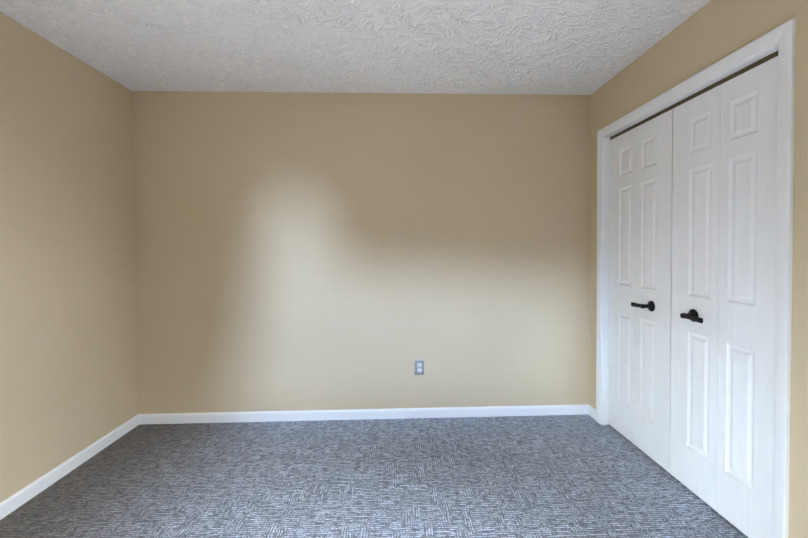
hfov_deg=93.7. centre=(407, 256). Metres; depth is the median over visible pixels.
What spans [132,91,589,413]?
wall
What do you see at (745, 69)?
track rail
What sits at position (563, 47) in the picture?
ceiling
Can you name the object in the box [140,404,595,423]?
baseboard
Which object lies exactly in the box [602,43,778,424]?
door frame
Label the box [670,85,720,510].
closet door
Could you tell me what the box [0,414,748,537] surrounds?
floor
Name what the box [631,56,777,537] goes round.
closet door
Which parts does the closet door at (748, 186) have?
handle, handle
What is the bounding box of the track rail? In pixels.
[610,51,777,139]
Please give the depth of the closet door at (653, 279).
2.23 m
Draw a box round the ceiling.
[0,0,710,94]
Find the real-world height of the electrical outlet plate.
0.115 m
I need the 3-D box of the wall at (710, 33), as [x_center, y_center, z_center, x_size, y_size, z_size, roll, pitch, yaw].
[1.521,0.034,0.794,0.115,2.430,4.195,0,1,-2]
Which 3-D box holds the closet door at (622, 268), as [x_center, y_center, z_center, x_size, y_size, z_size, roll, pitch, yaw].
[1.457,0.190,2.554,0.035,2.022,0.302,0,1,-2]
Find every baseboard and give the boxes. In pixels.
[0,414,139,519]
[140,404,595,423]
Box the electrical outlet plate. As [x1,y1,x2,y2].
[415,360,423,374]
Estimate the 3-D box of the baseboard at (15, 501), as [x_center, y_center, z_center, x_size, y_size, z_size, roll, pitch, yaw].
[-1.901,1.236,0.693,0.012,0.072,4.195,0,1,-2]
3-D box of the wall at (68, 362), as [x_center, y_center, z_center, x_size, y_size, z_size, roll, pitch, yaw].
[-1.970,0.059,0.609,0.115,2.430,4.310,0,1,-2]
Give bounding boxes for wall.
[0,12,137,502]
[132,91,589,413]
[589,0,807,537]
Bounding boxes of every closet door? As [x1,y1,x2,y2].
[608,127,636,444]
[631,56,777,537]
[635,109,672,472]
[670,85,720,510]

